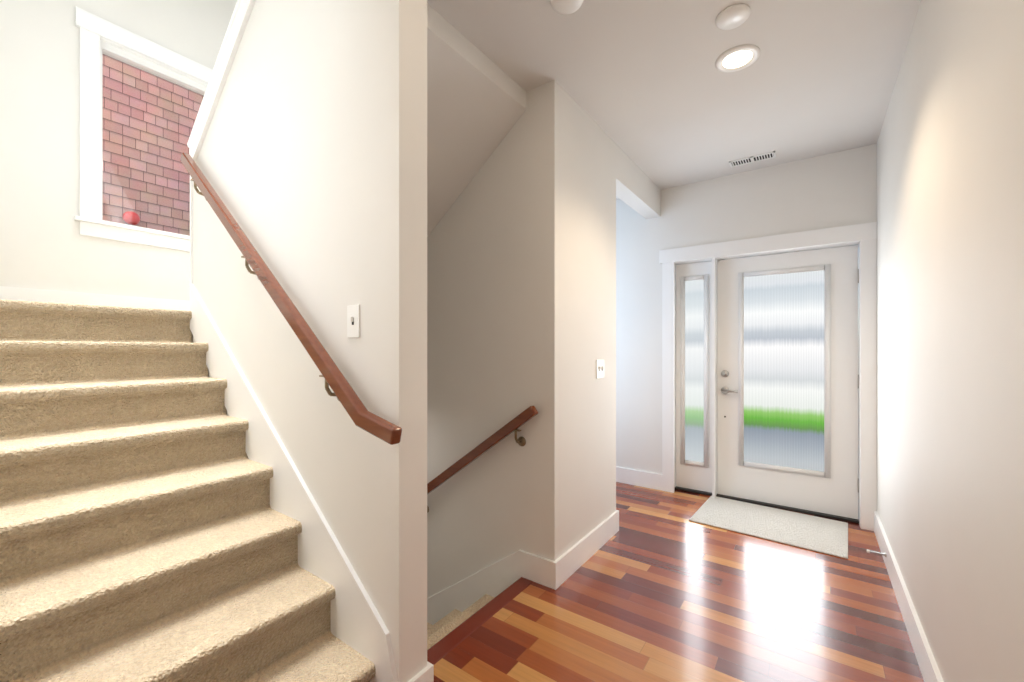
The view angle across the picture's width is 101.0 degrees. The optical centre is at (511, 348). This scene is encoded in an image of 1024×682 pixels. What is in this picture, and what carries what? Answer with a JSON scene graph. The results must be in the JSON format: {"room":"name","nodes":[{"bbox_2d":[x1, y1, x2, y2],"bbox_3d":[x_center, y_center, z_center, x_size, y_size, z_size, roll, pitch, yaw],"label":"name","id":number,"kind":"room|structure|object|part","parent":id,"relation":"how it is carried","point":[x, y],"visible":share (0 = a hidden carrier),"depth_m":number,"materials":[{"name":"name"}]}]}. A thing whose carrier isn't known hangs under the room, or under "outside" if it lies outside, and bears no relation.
{"room":"entrance hallway","nodes":[
{"label":"entrance hallway","id":0,"kind":"room"},
{"bbox_2d":[0,0,236,300],"bbox_3d":[-2.584,-0.655,3.041,0.140,7.350,2.230,0,0,35],"label":"wall","id":1,"kind":"structure","parent":0,"point":[45,244],"depth_m":2.62,"materials":[{"name":"paint"}]},
{"bbox_2d":[0,286,189,310],"bbox_3d":[-2.518,-0.288,3.000,0.016,0.140,1.960,0,0,36],"label":"baseboard","id":2,"kind":"structure","parent":1,"relation":"attached to","point":[31,294],"depth_m":2.70,"materials":[{"name":"white"}]},
{"bbox_2d":[74,6,212,251],"bbox_3d":[-2.506,-1.440,3.077,0.145,1.430,0.970,0,0,35],"label":"window","id":3,"kind":"structure","parent":1,"relation":"in","point":[94,30],"depth_m":2.81,"materials":[{"name":"white wood"}]},
{"bbox_2d":[0,299,375,681],"bbox_3d":[-1.776,0.526,1.835,2.576,1.488,0.925,0,0,35],"label":"carpeted stairs","id":4,"kind":"object","parent":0,"point":[148,533],"visible":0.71,"depth_m":1.54,"materials":[{"name":"beige carpet"}]},
{"bbox_2d":[193,0,426,681],"bbox_3d":[-1.081,0.217,1.984,1.824,5.606,0.125,0,0,35],"label":"wall","id":5,"kind":"structure","parent":0,"point":[311,161],"depth_m":1.60,"materials":[{"name":"paint"}]},
{"bbox_2d":[190,176,192,283],"bbox_3d":[-1.828,-0.698,2.517,0.012,0.960,0.149,0,0,35],"label":"trim","id":6,"kind":"structure","parent":5,"relation":"attached to","point":[191,232],"depth_m":2.46,"materials":[{"name":"white"}]},
{"bbox_2d":[187,0,254,162],"bbox_3d":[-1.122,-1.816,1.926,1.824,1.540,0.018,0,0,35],"label":"trim","id":7,"kind":"structure","parent":5,"relation":"attached to","point":[239,23],"depth_m":2.19,"materials":[{"name":"white"}]},
{"bbox_2d":[180,152,401,444],"bbox_3d":[-1.090,-0.397,1.864,1.835,1.392,0.080,0,0,35],"label":"handrail","id":8,"kind":"object","parent":5,"relation":"attached to","point":[359,413],"visible":1,"depth_m":1.64,"materials":[{"name":"brown wood"}]},
{"bbox_3d":[-1.699,-0.875,2.302,0.014,0.078,0.060,0,0,35],"label":"arm","id":9,"kind":"part","parent":8,"relation":"part of"},
{"bbox_3d":[-1.194,-0.379,1.942,0.014,0.078,0.060,0,0,35],"label":"arm","id":10,"kind":"part","parent":8,"relation":"part of"},
{"bbox_3d":[-0.665,0.141,1.565,0.014,0.078,0.060,0,0,35],"label":"arm","id":11,"kind":"part","parent":8,"relation":"part of"},
{"bbox_2d":[190,284,397,681],"bbox_3d":[-1.122,0.446,1.927,1.824,1.647,0.016,0,0,35],"label":"trim","id":12,"kind":"structure","parent":5,"relation":"attached to","point":[358,624],"depth_m":1.73,"materials":[{"name":"white wood"}]},
{"bbox_2d":[347,305,359,337],"bbox_3d":[-0.583,-0.100,1.542,0.072,0.118,0.017,0,0,35],"label":"light switch","id":13,"kind":"object","parent":5,"relation":"attached to","point":[353,321],"visible":1,"depth_m":1.54,"materials":[{"name":"white plastic"}]},
{"bbox_2d":[408,661,433,681],"bbox_3d":[-0.405,1.200,1.502,0.196,0.140,0.157,0,0,35],"label":"baseboard","id":14,"kind":"structure","parent":5,"relation":"attached to","point":[426,674],"depth_m":1.48,"materials":[{"name":"white"}]},
{"bbox_2d":[427,3,525,108],"bbox_3d":[-0.237,-1.520,2.018,0.130,0.380,0.910,0,0,35],"label":"header","id":15,"kind":"object","parent":5,"relation":"attached to","point":[448,33],"visible":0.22,"depth_m":1.98,"materials":[{"name":"paint"}]},
{"bbox_2d":[427,594,494,649],"bbox_3d":[-1.182,2.160,2.692,2.550,1.720,0.910,0,0,35],"label":"floor carpet","id":16,"kind":"object","parent":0,"point":[440,629],"visible":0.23,"depth_m":2.34,"materials":[{"name":"beige carpet"}]},
{"bbox_2d":[427,28,525,236],"bbox_3d":[-0.854,-0.768,2.458,1.642,1.325,0.910,0,0,35],"label":"ceiling","id":17,"kind":"structure","parent":0,"point":[474,114],"depth_m":2.24,"materials":[{"name":"paint"}]},
{"bbox_2d":[427,80,565,598],"bbox_3d":[-0.888,-0.655,3.121,2.830,7.350,0.130,0,0,35],"label":"wall","id":18,"kind":"structure","parent":0,"point":[496,299],"depth_m":2.45,"materials":[{"name":"paint"}]},
{"bbox_2d":[427,550,525,624],"bbox_3d":[-0.594,1.909,2.821,1.644,1.562,0.016,0,0,35],"label":"trim","id":19,"kind":"structure","parent":18,"relation":"attached to","point":[497,578],"depth_m":2.54,"materials":[{"name":"white wood"}]},
{"bbox_2d":[427,405,537,512],"bbox_3d":[-0.554,0.931,2.753,1.713,1.254,0.080,0,0,35],"label":"handrail","id":20,"kind":"object","parent":18,"relation":"attached to","point":[508,428],"visible":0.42,"depth_m":2.41,"materials":[{"name":"brown wood"}]},
{"bbox_3d":[0.034,0.487,2.338,0.014,0.078,0.060,0,0,35],"label":"arm","id":21,"kind":"part","parent":20,"relation":"part of"},
{"bbox_2d":[566,92,615,550],"bbox_3d":[-0.496,-0.080,3.369,2.480,2.700,0.730,0,0,35],"label":"wall","id":22,"kind":"structure","parent":0,"point":[590,316],"depth_m":2.60,"materials":[{"name":"paint"}]},
{"bbox_2d":[525,510,618,589],"bbox_3d":[-0.283,1.200,3.137,1.896,0.140,0.892,0,0,35],"label":"baseboard","id":23,"kind":"object","parent":22,"relation":"attached to","point":[559,571],"visible":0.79,"depth_m":2.35,"materials":[{"name":"white wood"}]},
{"bbox_2d":[596,360,603,378],"bbox_3d":[0.573,0.130,2.717,0.017,0.118,0.118,0,0,35],"label":"light switch","id":24,"kind":"object","parent":22,"relation":"attached to","point":[599,368],"visible":1,"depth_m":2.70,"materials":[{"name":"white plastic"}]},
{"bbox_2d":[616,144,660,218],"bbox_3d":[0.979,-1.310,3.413,0.130,0.240,1.055,0,0,35],"label":"beam side opening","id":25,"kind":"structure","parent":0,"point":[638,190],"depth_m":3.34,"materials":[{"name":"paint"}]},
{"bbox_2d":[427,0,920,198],"bbox_3d":[-0.939,-1.570,1.474,4.240,0.280,6.790,0,0,35],"label":"ceiling","id":26,"kind":"structure","parent":0,"point":[656,95],"depth_m":2.16,"materials":[{"name":"paint"}]},
{"bbox_2d":[550,0,582,13],"bbox_3d":[0.223,-1.411,1.713,0.136,0.038,0.136,0,0,35],"label":"smoke detector","id":27,"kind":"object","parent":26,"relation":"attached to","point":[565,6],"visible":0.98,"depth_m":1.72,"materials":[{"name":"white plastic"}]},
{"bbox_2d":[716,4,749,29],"bbox_3d":[0.949,-1.421,1.816,0.132,0.017,0.132,0,0,35],"label":"smoke detector","id":28,"kind":"object","parent":26,"relation":"attached to","point":[732,17],"visible":0.98,"depth_m":1.80,"materials":[{"name":"white plastic"}]},
{"bbox_2d":[715,44,759,71],"bbox_3d":[1.111,-1.424,2.082,0.196,0.012,0.196,0,0,35],"label":"recessed light","id":29,"kind":"object","parent":26,"relation":"in","point":[737,58],"visible":1,"depth_m":2.07,"materials":[{"name":"white plastic"}]},
{"bbox_2d":[729,151,775,167],"bbox_3d":[1.811,-1.426,3.185,0.300,0.008,0.110,0,0,35],"label":"ceiling vent","id":30,"kind":"object","parent":26,"relation":"in","point":[753,159],"visible":1,"depth_m":3.18,"materials":[{"name":"white plastic"}]},
{"bbox_2d":[434,482,923,681],"bbox_3d":[-0.963,1.290,1.577,4.500,0.040,6.650,0,0,35],"label":"floor","id":31,"kind":"structure","parent":0,"point":[658,586],"depth_m":2.00,"materials":[{"name":"brown wood"}]},
{"bbox_2d":[427,577,533,664],"bbox_3d":[-0.172,1.284,1.971,0.090,0.031,0.910,0,0,35],"label":"stair nosing","id":32,"kind":"object","parent":31,"relation":"attached to","point":[447,643],"depth_m":1.96,"materials":[{"name":"brown wood"}]},
{"bbox_2d":[675,486,858,523],"bbox_3d":[2.015,1.261,3.470,1.290,0.018,0.080,0,0,35],"label":"threshold","id":33,"kind":"object","parent":31,"relation":"on","point":[774,506],"visible":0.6,"depth_m":3.37,"materials":[{"name":"black metal"}]},
{"bbox_2d":[689,495,847,558],"bbox_3d":[1.869,1.265,3.089,0.920,0.009,0.660,0,0,38],"label":"door mat","id":34,"kind":"object","parent":31,"relation":"on","point":[817,534],"visible":1,"depth_m":3.03,"materials":[{"name":"fabric"}]},
{"bbox_2d":[616,144,876,473],"bbox_3d":[0.978,-0.080,4.161,3.960,2.700,0.160,0,0,35],"label":"wall","id":35,"kind":"structure","parent":0,"point":[835,189],"depth_m":3.68,"materials":[{"name":"paint"}]},
{"bbox_2d":[616,467,661,489],"bbox_3d":[0.332,1.200,4.513,2.500,0.140,0.016,0,0,35],"label":"baseboard","id":36,"kind":"structure","parent":35,"relation":"attached to","point":[640,478],"depth_m":3.90,"materials":[{"name":"white wood"}]},
{"bbox_2d":[659,222,876,530],"bbox_3d":[1.987,0.242,3.441,1.330,2.055,0.160,0,0,35],"label":"door frame","id":37,"kind":"structure","parent":35,"relation":"in","point":[714,375],"depth_m":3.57,"materials":[{"name":"white wood"}]},
{"bbox_2d":[676,261,711,492],"bbox_3d":[1.628,0.245,3.760,0.316,2.010,0.057,0,0,35],"label":"sidelight","id":38,"kind":"object","parent":37,"relation":"attached to","point":[694,376],"visible":1,"depth_m":3.76,"materials":[{"name":"white"}]},
{"bbox_2d":[717,245,858,519],"bbox_3d":[2.153,0.253,3.358,0.952,2.026,0.101,0,0,35],"label":"front door","id":39,"kind":"structure","parent":37,"relation":"attached to","point":[787,380],"depth_m":3.34,"materials":[{"name":"white wood"}]},
{"bbox_2d":[877,0,1023,681],"bbox_3d":[0.771,-0.080,0.341,0.140,2.700,6.650,0,0,35],"label":"wall","id":40,"kind":"structure","parent":0,"point":[950,326],"depth_m":1.30,"materials":[{"name":"paint"}]},
{"bbox_2d":[867,549,886,556],"bbox_3d":[2.132,1.195,2.471,0.089,0.023,0.024,0,0,35],"label":"door stop","id":41,"kind":"object","parent":40,"relation":"attached to","point":[874,552],"depth_m":2.47,"materials":[{"name":"silver metal"}]},
{"bbox_2d":[874,511,943,681],"bbox_3d":[0.657,1.200,0.315,0.016,0.140,6.475,0,0,35],"label":"baseboard","id":42,"kind":"structure","parent":40,"relation":"attached to","point":[928,666],"depth_m":1.88,"materials":[{"name":"white wood"}]},
{"label":"outside","id":43,"kind":"structure","parent":0,"visible":0},
{"bbox_2d":[102,54,203,235],"bbox_3d":[-3.653,-1.980,3.834,0.100,8.500,8.000,0,0,35],"label":"wall","id":44,"kind":"structure","parent":43,"point":[160,193],"depth_m":4.00,"materials":[{"name":"red brick"}]},
{"bbox_2d":[122,211,139,224],"bbox_3d":[-3.498,-1.200,3.883,0.094,0.124,0.124,0,0,35],"label":"bell","id":45,"kind":"object","parent":44,"relation":"attached to","point":[130,219],"depth_m":3.86,"materials":[{"name":"red metal"}]}
]}

